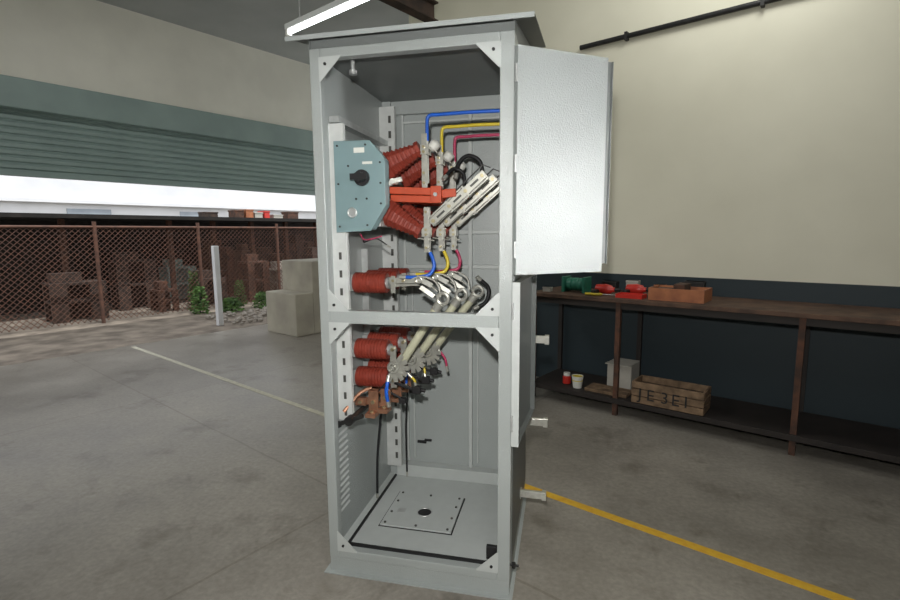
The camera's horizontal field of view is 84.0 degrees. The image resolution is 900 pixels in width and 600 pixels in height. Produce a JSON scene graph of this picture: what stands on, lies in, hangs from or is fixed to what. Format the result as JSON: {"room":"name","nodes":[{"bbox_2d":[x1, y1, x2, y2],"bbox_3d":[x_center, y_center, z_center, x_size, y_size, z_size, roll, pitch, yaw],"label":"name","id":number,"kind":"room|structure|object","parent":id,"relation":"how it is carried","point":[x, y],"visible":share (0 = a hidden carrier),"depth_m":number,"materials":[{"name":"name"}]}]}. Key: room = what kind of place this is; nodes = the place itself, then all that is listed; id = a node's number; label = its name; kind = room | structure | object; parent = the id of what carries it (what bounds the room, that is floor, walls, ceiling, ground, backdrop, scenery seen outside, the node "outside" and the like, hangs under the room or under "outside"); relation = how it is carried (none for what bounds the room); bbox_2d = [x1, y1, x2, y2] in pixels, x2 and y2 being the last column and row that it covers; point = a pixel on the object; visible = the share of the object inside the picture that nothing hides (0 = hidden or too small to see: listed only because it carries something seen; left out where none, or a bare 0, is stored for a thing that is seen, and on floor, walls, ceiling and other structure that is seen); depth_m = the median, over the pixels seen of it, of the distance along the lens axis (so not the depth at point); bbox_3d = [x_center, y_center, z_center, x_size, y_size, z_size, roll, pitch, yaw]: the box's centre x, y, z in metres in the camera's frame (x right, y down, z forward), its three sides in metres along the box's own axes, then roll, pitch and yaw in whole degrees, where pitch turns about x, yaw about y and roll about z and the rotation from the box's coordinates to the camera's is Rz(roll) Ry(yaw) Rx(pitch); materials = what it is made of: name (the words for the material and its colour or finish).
{"room":"industrial workshop","nodes":[
{"label":"industrial workshop","id":0,"kind":"room"},
{"bbox_2d":[0,0,311,130],"bbox_3d":[-4.428,-1.423,5.944,0.250,4.150,13.500,6,10,39],"label":"wall","id":1,"kind":"structure","parent":0,"point":[92,45],"depth_m":6.29,"materials":[{"name":"beige paint"}]},
{"bbox_2d":[0,74,314,194],"bbox_3d":[-3.427,-2.107,7.044,0.270,1.040,7.800,6,10,39],"label":"rolling shutter","id":2,"kind":"object","parent":1,"relation":"attached to","point":[48,130],"visible":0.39,"depth_m":6.36,"materials":[{"name":"teal metal"}]},
{"bbox_2d":[0,74,312,152],"bbox_3d":[-3.429,-2.443,6.999,0.270,0.320,7.800,6,10,39],"label":"hood","id":3,"kind":"object","parent":2,"relation":"attached to","point":[22,96],"depth_m":6.26,"materials":[{"name":"metal"}]},
{"bbox_2d":[97,0,408,64],"bbox_3d":[0.088,-3.101,2.028,11.600,0.150,13.500,6,10,39],"label":"ceiling","id":4,"kind":"structure","parent":0,"point":[258,24],"depth_m":6.34,"materials":[{"name":"concrete"}]},
{"bbox_2d":[284,0,367,35],"bbox_3d":[-1.045,-2.868,4.268,1.250,0.870,0.070,6,10,39],"label":"lamp","id":5,"kind":"object","parent":4,"relation":"hanging from","point":[335,7],"visible":0.97,"depth_m":4.37,"materials":[{"name":"white plastic"}]},
{"bbox_2d":[379,0,438,21],"bbox_3d":[-0.828,-2.683,3.274,0.100,0.976,2.200,6,10,39],"label":"steel beam","id":6,"kind":"structure","parent":4,"relation":"attached to","point":[423,10],"depth_m":4.02,"materials":[{"name":"brown metal"}]},
{"bbox_2d":[409,15,421,23],"bbox_3d":[1.017,-1.652,7.377,0.200,4.150,4.400,6,10,39],"label":"wall","id":7,"kind":"structure","parent":0,"point":[412,20],"depth_m":5.48,"materials":[{"name":"beige paint"}]},
{"bbox_2d":[0,324,899,599],"bbox_3d":[0.118,1.146,2.594,11.600,0.120,13.500,6,10,39],"label":"floor","id":8,"kind":"structure","parent":0,"point":[127,473],"depth_m":2.73,"materials":[{"name":"concrete"}]},
{"bbox_2d":[266,258,320,336],"bbox_3d":[-1.649,-0.154,8.046,0.750,1.040,2.440,6,10,39],"label":"concrete block","id":9,"kind":"object","parent":8,"relation":"on","point":[294,309],"visible":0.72,"depth_m":7.13,"materials":[{"name":"concrete"}]},
{"bbox_2d":[285,11,613,599],"bbox_3d":[0.080,-0.051,2.264,1.168,2.341,0.934,1,8,13],"label":"tall cabinet","id":10,"kind":"object","parent":8,"relation":"on","point":[454,524],"visible":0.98,"depth_m":2.08,"materials":[{"name":"grey metal"}]},
{"bbox_2d":[338,404,368,427],"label":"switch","id":11,"kind":"object","parent":10,"relation":"attached to","point":[350,419],"depth_m":2.11,"materials":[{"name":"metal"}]},
{"bbox_2d":[353,386,371,401],"label":"cable","id":12,"kind":"object","parent":10,"relation":"attached to","point":[360,392],"depth_m":2.18,"materials":[{"name":"metal"}]},
{"bbox_2d":[355,346,425,418],"bbox_3d":[-0.271,0.358,2.184,0.318,0.304,0.100,1,8,13],"label":"earth contact","id":13,"kind":"object","parent":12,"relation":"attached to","point":[396,368],"visible":0.98,"depth_m":2.19,"materials":[{"name":"metal"}]},
{"bbox_2d":[384,375,390,407],"bbox_3d":[-0.269,0.395,2.159,0.021,0.144,0.033,4,9,31],"label":"cable","id":14,"kind":"object","parent":13,"relation":"attached to","point":[388,377],"visible":1,"depth_m":2.15,"materials":[{"name":"plastic"}]},
{"bbox_2d":[407,372,416,385],"bbox_3d":[-0.168,0.353,2.206,0.050,0.071,0.013,1,8,13],"label":"cable","id":15,"kind":"object","parent":13,"relation":"attached to","point":[408,374],"visible":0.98,"depth_m":2.20,"materials":[{"name":"plastic"}]},
{"bbox_2d":[350,272,390,292],"bbox_3d":[-0.345,-0.077,2.220,0.212,0.092,0.092,1,8,13],"label":"post insulator","id":16,"kind":"object","parent":10,"relation":"attached to","point":[360,282],"visible":0.98,"depth_m":2.19,"materials":[{"name":"ceramic"}]},
{"bbox_2d":[389,275,441,297],"bbox_3d":[-0.146,-0.060,2.151,0.244,0.097,0.063,2,8,19],"label":"fuse contact","id":17,"kind":"object","parent":16,"relation":"attached to","point":[395,282],"visible":1,"depth_m":2.13,"materials":[{"name":"metal"}]},
{"bbox_2d":[399,247,435,278],"bbox_3d":[-0.138,-0.161,2.143,0.157,0.141,0.041,0,8,2],"label":"cable","id":18,"kind":"object","parent":17,"relation":"on","point":[430,253],"visible":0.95,"depth_m":2.13,"materials":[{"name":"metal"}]},
{"bbox_2d":[353,366,390,386],"bbox_3d":[-0.342,0.349,2.276,0.212,0.092,0.092,1,8,13],"label":"post insulator","id":19,"kind":"object","parent":10,"relation":"attached to","point":[367,376],"visible":0.84,"depth_m":2.24,"materials":[{"name":"ceramic"}]},
{"bbox_2d":[352,338,396,359],"bbox_3d":[-0.343,0.221,2.259,0.212,0.092,0.092,1,8,13],"label":"post insulator","id":20,"kind":"object","parent":10,"relation":"attached to","point":[367,348],"visible":0.98,"depth_m":2.23,"materials":[{"name":"ceramic"}]},
{"bbox_2d":[363,359,389,367],"bbox_3d":[-0.309,0.330,2.421,0.212,0.092,0.092,1,8,13],"label":"post insulator","id":21,"kind":"object","parent":10,"relation":"attached to","point":[372,362],"visible":0.28,"depth_m":2.40,"materials":[{"name":"ceramic"}]},
{"bbox_2d":[376,414,381,497],"bbox_3d":[-0.347,0.723,2.502,0.094,0.602,0.016,7,10,43],"label":"cable","id":22,"kind":"object","parent":10,"relation":"attached to","point":[380,418],"visible":0.66,"depth_m":2.52,"materials":[{"name":"black rubber"}]},
{"bbox_2d":[362,332,402,351],"bbox_3d":[-0.310,0.201,2.404,0.212,0.092,0.092,1,8,13],"label":"post insulator","id":23,"kind":"object","parent":10,"relation":"attached to","point":[395,338],"visible":0.52,"depth_m":2.37,"materials":[{"name":"ceramic"}]},
{"bbox_2d":[366,270,400,288],"bbox_3d":[-0.312,-0.096,2.365,0.212,0.092,0.092,1,8,13],"label":"post insulator","id":24,"kind":"object","parent":10,"relation":"attached to","point":[396,273],"visible":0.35,"depth_m":2.34,"materials":[{"name":"ceramic"}]},
{"bbox_2d":[401,273,456,293],"bbox_3d":[-0.096,-0.079,2.292,0.277,0.097,0.060,2,8,18],"label":"fuse contact","id":25,"kind":"object","parent":24,"relation":"attached to","point":[436,276],"visible":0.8,"depth_m":2.25,"materials":[{"name":"metal"}]},
{"bbox_2d":[410,246,449,274],"bbox_3d":[-0.093,-0.180,2.282,0.183,0.141,0.040,0,8,1],"label":"cable","id":26,"kind":"object","parent":25,"relation":"on","point":[445,270],"visible":0.79,"depth_m":2.27,"materials":[{"name":"plastic"}]},
{"bbox_2d":[376,268,409,274],"bbox_3d":[-0.279,-0.116,2.510,0.212,0.092,0.092,1,8,13],"label":"post insulator","id":27,"kind":"object","parent":10,"relation":"attached to","point":[401,270],"visible":0.29,"depth_m":2.48,"materials":[{"name":"ceramic"}]},
{"bbox_2d":[411,270,469,288],"bbox_3d":[-0.047,-0.098,2.433,0.310,0.097,0.059,2,8,17],"label":"fuse contact","id":28,"kind":"object","parent":27,"relation":"attached to","point":[450,273],"visible":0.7,"depth_m":2.39,"materials":[{"name":"metal"}]},
{"bbox_2d":[374,326,411,344],"bbox_3d":[-0.277,0.181,2.549,0.212,0.092,0.092,1,8,13],"label":"post insulator","id":29,"kind":"object","parent":10,"relation":"attached to","point":[404,331],"visible":0.52,"depth_m":2.52,"materials":[{"name":"ceramic"}]},
{"bbox_2d":[405,392,407,475],"bbox_3d":[-0.223,0.653,2.673,0.014,0.671,0.138,-3,8,-17],"label":"cable","id":30,"kind":"object","parent":10,"relation":"attached to","point":[407,392],"visible":0.73,"depth_m":2.73,"materials":[{"name":"black rubber"}]},
{"bbox_2d":[333,133,498,251],"bbox_3d":[-0.101,-0.460,2.207,0.676,0.490,0.617,1,8,13],"label":"switch","id":31,"kind":"object","parent":10,"relation":"attached to","point":[374,188],"visible":0.98,"depth_m":2.08,"materials":[{"name":"grey paint"}]},
{"bbox_2d":[360,233,381,239],"bbox_3d":[-0.339,-0.267,2.116,0.103,0.029,0.022,2,8,18],"label":"cable","id":32,"kind":"object","parent":31,"relation":"attached to","point":[360,233],"visible":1,"depth_m":2.11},
{"bbox_2d":[363,237,390,247],"bbox_3d":[-0.339,-0.250,2.171,0.162,0.047,0.065,5,9,33],"label":"cable","id":33,"kind":"object","parent":31,"relation":"attached to","point":[363,237],"visible":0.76,"depth_m":2.14,"materials":[{"name":"black rubber"}]},
{"bbox_2d":[419,246,461,272],"bbox_3d":[-0.046,-0.200,2.429,0.208,0.141,0.040,1,8,7],"label":"cable","id":34,"kind":"object","parent":31,"relation":"attached to","point":[456,250],"visible":0.8,"depth_m":2.41,"materials":[{"name":"plastic"}]},
{"bbox_2d":[441,167,465,185],"bbox_3d":[0.021,-0.531,2.194,0.136,0.106,0.033,-6,9,-35],"label":"cable","id":35,"kind":"object","parent":31,"relation":"attached to","point":[452,169],"visible":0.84,"depth_m":2.19,"materials":[{"name":"black rubber"}]},
{"bbox_2d":[425,109,499,143],"bbox_3d":[0.087,-0.701,2.037,0.390,0.139,0.017,1,8,13],"label":"cable","id":36,"kind":"object","parent":31,"relation":"attached to","point":[428,116],"visible":0.84,"depth_m":2.04,"materials":[{"name":"plastic"}]},
{"bbox_2d":[453,154,483,179],"bbox_3d":[0.088,-0.615,2.312,0.158,0.123,0.038,-2,8,-15],"label":"cable","id":37,"kind":"object","parent":31,"relation":"attached to","point":[456,173],"visible":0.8,"depth_m":2.30,"materials":[{"name":"black rubber"}]},
{"bbox_2d":[440,122,499,154],"bbox_3d":[0.133,-0.698,2.182,0.364,0.143,0.017,1,8,13],"label":"cable","id":38,"kind":"object","parent":31,"relation":"attached to","point":[443,128],"visible":0.83,"depth_m":2.19,"materials":[{"name":"plastic"}]},
{"bbox_2d":[453,133,499,164],"bbox_3d":[0.179,-0.697,2.327,0.338,0.150,0.017,1,8,13],"label":"cable","id":39,"kind":"object","parent":31,"relation":"attached to","point":[487,134],"visible":0.7,"depth_m":2.33,"materials":[{"name":"plastic"}]},
{"bbox_2d":[417,439,431,442],"bbox_3d":[-0.143,0.794,2.818,0.080,0.022,0.014,1,8,13],"label":"clip","id":40,"kind":"object","parent":10,"relation":"attached to","point":[424,440],"visible":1,"depth_m":2.81,"materials":[{"name":"black rubber"}]},
{"bbox_2d":[401,326,454,360],"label":"switch","id":41,"kind":"object","parent":10,"relation":"attached to","point":[420,333],"depth_m":2.26,"materials":[{"name":"plastic"}]},
{"bbox_2d":[372,339,433,405],"bbox_3d":[-0.238,0.339,2.329,0.318,0.304,0.100,1,8,13],"label":"earth contact","id":42,"kind":"object","parent":41,"relation":"attached to","point":[415,360],"visible":0.61,"depth_m":2.31,"materials":[{"name":"metal"}]},
{"bbox_2d":[404,372,407,388],"bbox_3d":[-0.197,0.357,2.360,0.018,0.122,0.042,6,10,39],"label":"cable","id":43,"kind":"object","parent":42,"relation":"attached to","point":[406,377],"visible":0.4,"depth_m":2.35,"materials":[{"name":"plastic"}]},
{"bbox_2d":[391,332,441,395],"bbox_3d":[-0.199,0.319,2.473,0.329,0.304,0.100,1,8,13],"label":"earth contact","id":44,"kind":"object","parent":41,"relation":"attached to","point":[432,352],"visible":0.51,"depth_m":2.44,"materials":[{"name":"metal"}]},
{"bbox_2d":[438,349,448,371],"bbox_3d":[-0.037,0.287,2.426,0.063,0.122,0.013,1,8,13],"label":"cable","id":45,"kind":"object","parent":41,"relation":"attached to","point":[442,354],"visible":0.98,"depth_m":2.42,"materials":[{"name":"plastic"}]},
{"bbox_2d":[430,285,483,312],"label":"switch","id":46,"kind":"object","parent":10,"relation":"attached to","point":[437,306],"depth_m":2.23,"materials":[{"name":"metal"}]},
{"bbox_2d":[472,275,490,310],"bbox_3d":[0.155,-0.035,2.442,0.097,0.174,0.036,-2,8,-14],"label":"cable","id":47,"kind":"object","parent":46,"relation":"attached to","point":[477,277],"visible":0.97,"depth_m":2.44,"materials":[{"name":"black rubber"}]},
{"bbox_2d":[132,346,854,599],"bbox_3d":[0.395,1.049,2.848,11.500,0.002,0.050,6,10,39],"label":"floor marking","id":48,"kind":"object","parent":8,"relation":"on","point":[784,578],"depth_m":2.37,"materials":[{"name":"yellow paint"}]},
{"bbox_2d":[535,275,899,463],"bbox_3d":[2.410,0.448,3.282,4.000,1.050,0.590,6,10,39],"label":"workbench","id":49,"kind":"object","parent":8,"relation":"on","point":[795,425],"depth_m":3.40,"materials":[{"name":"brown wood"}]},
{"bbox_2d":[542,286,552,291],"bbox_3d":[0.834,-0.092,4.271,0.074,0.039,0.054,6,10,39],"label":"box","id":50,"kind":"object","parent":49,"relation":"on","point":[545,289],"visible":1,"depth_m":4.25,"materials":[{"name":"beige cardboard"}]},
{"bbox_2d":[563,372,570,383],"bbox_3d":[0.999,0.666,4.275,0.068,0.094,0.068,1,8,13],"label":"jar","id":51,"kind":"object","parent":49,"relation":"on","point":[566,377],"visible":1,"depth_m":4.25,"materials":[{"name":"paint"}]},
{"bbox_2d":[572,374,582,388],"bbox_3d":[1.060,0.678,4.161,0.095,0.099,0.095,1,8,13],"label":"cup","id":52,"kind":"object","parent":49,"relation":"on","point":[577,379],"visible":1,"depth_m":4.13,"materials":[{"name":"white plastic"}]},
{"bbox_2d":[591,293,610,295],"bbox_3d":[1.209,-0.044,3.943,0.190,0.022,0.022,1,8,13],"label":"screwdriver","id":53,"kind":"object","parent":49,"relation":"on","point":[592,294],"visible":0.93,"depth_m":3.94,"materials":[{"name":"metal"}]},
{"bbox_2d":[584,385,628,397],"bbox_3d":[1.255,0.735,4.010,0.340,0.024,0.080,6,10,39],"label":"wooden plank","id":54,"kind":"object","parent":49,"relation":"on","point":[587,388],"visible":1,"depth_m":4.00,"materials":[{"name":"brown wood"}]},
{"bbox_2d":[591,284,624,293],"bbox_3d":[1.264,-0.085,4.014,0.258,0.083,0.152,1,8,13],"label":"power tool","id":55,"kind":"object","parent":49,"relation":"on","point":[599,288],"visible":0.9,"depth_m":3.99,"materials":[{"name":"red paint"}]},
{"bbox_2d":[590,383,630,394],"bbox_3d":[1.315,0.725,4.083,0.340,0.024,0.080,6,10,39],"label":"wooden plank","id":56,"kind":"object","parent":49,"relation":"on","point":[591,384],"visible":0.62,"depth_m":4.08,"materials":[{"name":"brown wood"}]},
{"bbox_2d":[602,280,618,287],"bbox_3d":[1.362,-0.117,4.246,0.124,0.089,0.084,6,10,39],"label":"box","id":57,"kind":"object","parent":49,"relation":"on","point":[615,284],"visible":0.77,"depth_m":4.21,"materials":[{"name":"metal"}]},
{"bbox_2d":[605,358,639,389],"bbox_3d":[1.438,0.617,4.176,0.200,0.210,0.250,6,10,39],"label":"cardboard box","id":58,"kind":"object","parent":49,"relation":"on","point":[629,368],"visible":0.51,"depth_m":4.11,"materials":[{"name":"white cardboard"}]},
{"bbox_2d":[615,292,646,298],"bbox_3d":[1.392,-0.033,3.844,0.200,0.030,0.120,6,10,39],"label":"tray","id":59,"kind":"object","parent":49,"relation":"on","point":[621,294],"visible":1,"depth_m":3.82,"materials":[{"name":"red paint"}]},
{"bbox_2d":[626,280,640,284],"bbox_3d":[1.532,-0.116,4.185,0.104,0.099,0.064,6,10,39],"label":"box","id":60,"kind":"object","parent":49,"relation":"on","point":[627,281],"visible":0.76,"depth_m":4.16,"materials":[{"name":"white cardboard"}]},
{"bbox_2d":[622,284,647,293],"bbox_3d":[1.507,-0.085,3.997,0.258,0.083,0.152,1,8,13],"label":"power tool","id":61,"kind":"object","parent":49,"relation":"on","point":[630,288],"visible":0.73,"depth_m":3.98,"materials":[{"name":"red paint"}]},
{"bbox_2d":[631,375,710,415],"bbox_3d":[1.633,0.700,3.708,0.500,0.166,0.223,6,10,39],"label":"wooden crate","id":62,"kind":"object","parent":49,"relation":"on","point":[695,402],"visible":1,"depth_m":3.65,"materials":[{"name":"brown wood"}]},
{"bbox_2d":[648,282,711,303],"bbox_3d":[1.702,-0.061,3.698,0.380,0.120,0.250,6,10,39],"label":"wooden box","id":63,"kind":"object","parent":49,"relation":"on","point":[679,292],"visible":1,"depth_m":3.62,"materials":[{"name":"orange wood"}]},
{"bbox_2d":[684,280,705,286],"bbox_3d":[1.896,-0.087,3.873,0.144,0.119,0.074,6,10,39],"label":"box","id":64,"kind":"object","parent":49,"relation":"on","point":[693,283],"visible":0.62,"depth_m":3.83,"materials":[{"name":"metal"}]},
{"bbox_2d":[535,369,899,463],"bbox_3d":[2.400,0.852,3.320,3.960,0.040,0.550,6,10,39],"label":"shelf","id":65,"kind":"object","parent":49,"relation":"attached to","point":[878,442],"depth_m":3.38,"materials":[{"name":"wood"}]},
{"bbox_2d":[422,0,899,428],"bbox_3d":[2.965,-1.100,3.140,8.200,4.150,0.200,6,10,39],"label":"wall","id":66,"kind":"structure","parent":0,"point":[755,151],"depth_m":3.68,"materials":[{"name":"beige paint"}]},
{"bbox_2d":[579,0,781,49],"bbox_3d":[3.403,-1.951,2.497,5.850,0.060,0.053,6,10,39],"label":"conduit pipe","id":67,"kind":"object","parent":66,"relation":"attached to","point":[761,3],"visible":1,"depth_m":3.81,"materials":[{"name":"metal"}]},
{"label":"outside","id":68,"kind":"structure","parent":0,"visible":0},
{"bbox_2d":[0,295,267,365],"bbox_3d":[-11.214,-0.660,17.099,24.400,0.180,34.000,6,10,39],"label":"ground","id":69,"kind":"structure","parent":68,"point":[34,344],"depth_m":7.59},
{"bbox_2d":[42,272,108,323],"bbox_3d":[-6.459,-0.068,8.632,0.450,0.820,0.800,6,10,39],"label":"rack","id":70,"kind":"object","parent":69,"relation":"on","point":[67,284],"visible":0.64,"depth_m":8.51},
{"bbox_2d":[108,252,157,310],"bbox_3d":[-6.282,-0.394,9.935,0.450,1.120,0.700,6,10,39],"label":"rack","id":71,"kind":"object","parent":69,"relation":"on","point":[116,253],"visible":0.55,"depth_m":9.84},
{"bbox_2d":[0,175,315,218],"bbox_3d":[-9.544,-4.724,16.470,1.150,8.020,28.000,6,10,39],"label":"sky","id":72,"kind":"structure","parent":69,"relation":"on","point":[18,194],"depth_m":15.54,"materials":[{"name":"white"}]},
{"bbox_2d":[0,212,316,314],"bbox_3d":[-4.603,-1.164,12.936,2.800,1.790,16.000,6,10,39],"label":"chain-link fence","id":73,"kind":"object","parent":69,"relation":"on","point":[6,218],"visible":0.37,"depth_m":10.04,"materials":[{"name":"metal"}]},
{"bbox_2d":[198,212,217,216],"bbox_3d":[-5.437,-1.906,11.242,0.320,0.140,0.320,6,10,39],"label":"storage box","id":74,"kind":"object","parent":73,"relation":"on","point":[200,214],"visible":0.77,"depth_m":11.13,"materials":[{"name":"brown cardboard"}]},
{"bbox_2d":[228,210,243,216],"bbox_3d":[-5.022,-2.006,11.746,0.320,0.200,0.240,6,10,39],"label":"storage box","id":75,"kind":"object","parent":73,"relation":"on","point":[232,213],"visible":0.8,"depth_m":11.65,"materials":[{"name":"cardboard"}]},
{"bbox_2d":[244,209,253,217],"bbox_3d":[-4.859,-2.044,11.945,0.320,0.220,0.200,6,10,39],"label":"storage box","id":76,"kind":"object","parent":73,"relation":"on","point":[248,213],"visible":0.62,"depth_m":11.83,"materials":[{"name":"orange cardboard"}]},
{"bbox_2d":[253,212,262,217],"bbox_3d":[-4.714,-2.039,12.126,0.320,0.160,0.220,6,10,39],"label":"storage box","id":77,"kind":"object","parent":73,"relation":"on","point":[255,214],"visible":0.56,"depth_m":12.01,"materials":[{"name":"white plastic"}]},
{"bbox_2d":[257,211,269,217],"bbox_3d":[-4.576,-2.083,12.293,0.320,0.200,0.160,6,10,39],"label":"storage box","id":78,"kind":"object","parent":73,"relation":"on","point":[266,214],"visible":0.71,"depth_m":12.19,"materials":[{"name":"red paint"}]},
{"bbox_2d":[270,214,282,217],"bbox_3d":[-4.384,-2.076,12.533,0.320,0.120,0.270,6,10,39],"label":"storage box","id":79,"kind":"object","parent":73,"relation":"on","point":[273,215],"visible":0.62,"depth_m":12.41,"materials":[{"name":"white plastic"}]},
{"bbox_2d":[281,212,298,218],"bbox_3d":[-4.117,-2.161,12.856,0.320,0.200,0.320,6,10,39],"label":"storage box","id":80,"kind":"object","parent":73,"relation":"on","point":[294,215],"visible":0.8,"depth_m":12.74,"materials":[{"name":"cardboard"}]},
{"bbox_2d":[0,221,317,332],"bbox_3d":[-4.854,-0.600,9.325,0.057,1.670,8.007,6,10,39],"label":"fence","id":81,"kind":"object","parent":69,"relation":"on","point":[94,227],"visible":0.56,"depth_m":8.50,"materials":[{"name":"brown metal"}]},
{"bbox_2d":[149,281,179,312],"bbox_3d":[-5.516,-0.083,9.646,0.450,0.570,0.350,6,10,39],"label":"rack","id":82,"kind":"object","parent":69,"relation":"on","point":[160,282],"visible":0.77,"depth_m":9.58,"materials":[{"name":"metal"}]},
{"bbox_2d":[159,259,195,302],"bbox_3d":[-6.010,-0.446,11.069,0.450,0.920,0.600,6,10,39],"label":"rack","id":83,"kind":"object","parent":69,"relation":"on","point":[176,260],"visible":0.34,"depth_m":11.01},
{"bbox_2d":[187,270,199,309],"bbox_3d":[-5.002,-0.194,9.761,0.310,0.776,0.291,1,8,13],"label":"bush","id":84,"kind":"object","parent":69,"relation":"on","point":[189,271],"visible":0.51,"depth_m":9.71,"materials":[{"name":"green plant"}]},
{"bbox_2d":[190,286,211,313],"bbox_3d":[-4.614,0.002,9.231,0.363,0.529,0.372,1,8,13],"label":"bush","id":85,"kind":"object","parent":69,"relation":"on","point":[202,302],"visible":1,"depth_m":9.18,"materials":[{"name":"green plant"}]},
{"bbox_2d":[189,270,226,305],"bbox_3d":[-5.029,-0.262,10.392,0.450,0.720,0.550,6,10,39],"label":"rack","id":86,"kind":"object","parent":69,"relation":"on","point":[206,271],"visible":0.31,"depth_m":10.34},
{"bbox_2d":[211,246,223,325],"bbox_3d":[-3.691,-0.221,7.937,0.100,1.270,0.080,6,10,39],"label":"bollard","id":87,"kind":"object","parent":69,"relation":"on","point":[214,249],"visible":1,"depth_m":7.90,"materials":[{"name":"white metal"}]},
{"bbox_2d":[201,240,235,296],"bbox_3d":[-5.446,-0.741,11.736,0.450,1.320,0.600,6,10,39],"label":"rack","id":88,"kind":"object","parent":69,"relation":"on","point":[208,247],"visible":0.4,"depth_m":11.71,"materials":[{"name":"metal"}]},
{"bbox_2d":[222,297,245,312],"bbox_3d":[-4.131,0.089,9.499,0.518,0.278,0.468,4,9,32],"label":"bush","id":89,"kind":"object","parent":69,"relation":"on","point":[229,303],"visible":0.94,"depth_m":9.43,"materials":[{"name":"green plant"}]},
{"bbox_2d":[234,280,247,304],"bbox_3d":[-4.394,-0.162,10.444,0.295,0.525,0.307,1,8,13],"label":"bush","id":90,"kind":"object","parent":69,"relation":"on","point":[237,281],"visible":0.68,"depth_m":10.40,"materials":[{"name":"green plant"}]},
{"bbox_2d":[234,244,255,279],"bbox_3d":[-5.022,-0.764,12.262,0.450,1.220,0.350,6,10,39],"label":"rack","id":91,"kind":"object","parent":69,"relation":"on","point":[237,245],"visible":0.3,"depth_m":12.17,"materials":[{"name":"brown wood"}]},
{"bbox_2d":[237,254,269,301],"bbox_3d":[-4.340,-0.507,11.061,0.450,1.020,0.500,6,10,39],"label":"rack","id":92,"kind":"object","parent":69,"relation":"on","point":[243,257],"visible":0.56,"depth_m":10.98,"materials":[{"name":"metal"}]},
{"bbox_2d":[251,291,266,308],"bbox_3d":[-3.720,-0.010,10.020,0.569,0.330,0.581,1,8,13],"label":"bush","id":93,"kind":"object","parent":69,"relation":"on","point":[259,294],"visible":0.55,"depth_m":9.91,"materials":[{"name":"green plant"}]},
{"bbox_2d":[255,247,283,291],"bbox_3d":[-4.629,-0.781,12.751,0.450,1.120,0.800,6,10,39],"label":"rack","id":94,"kind":"object","parent":69,"relation":"on","point":[261,250],"visible":0.16,"depth_m":12.47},
{"bbox_2d":[269,261,282,290],"bbox_3d":[-3.836,-0.494,11.690,0.450,0.820,0.700,6,10,39],"label":"rack","id":95,"kind":"object","parent":69,"relation":"on","point":[274,264],"visible":0.16,"depth_m":11.44,"materials":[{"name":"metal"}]},
{"bbox_2d":[289,235,312,259],"bbox_3d":[-3.925,-0.987,13.122,0.450,1.420,0.500,6,10,39],"label":"rack","id":96,"kind":"object","parent":69,"relation":"on","point":[296,245],"visible":0.31,"depth_m":12.92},
{"bbox_2d":[302,247,317,258],"bbox_3d":[-3.279,-0.748,12.434,0.450,1.120,0.600,6,10,39],"label":"rack","id":97,"kind":"object","parent":69,"relation":"on","point":[311,255],"visible":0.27,"depth_m":12.17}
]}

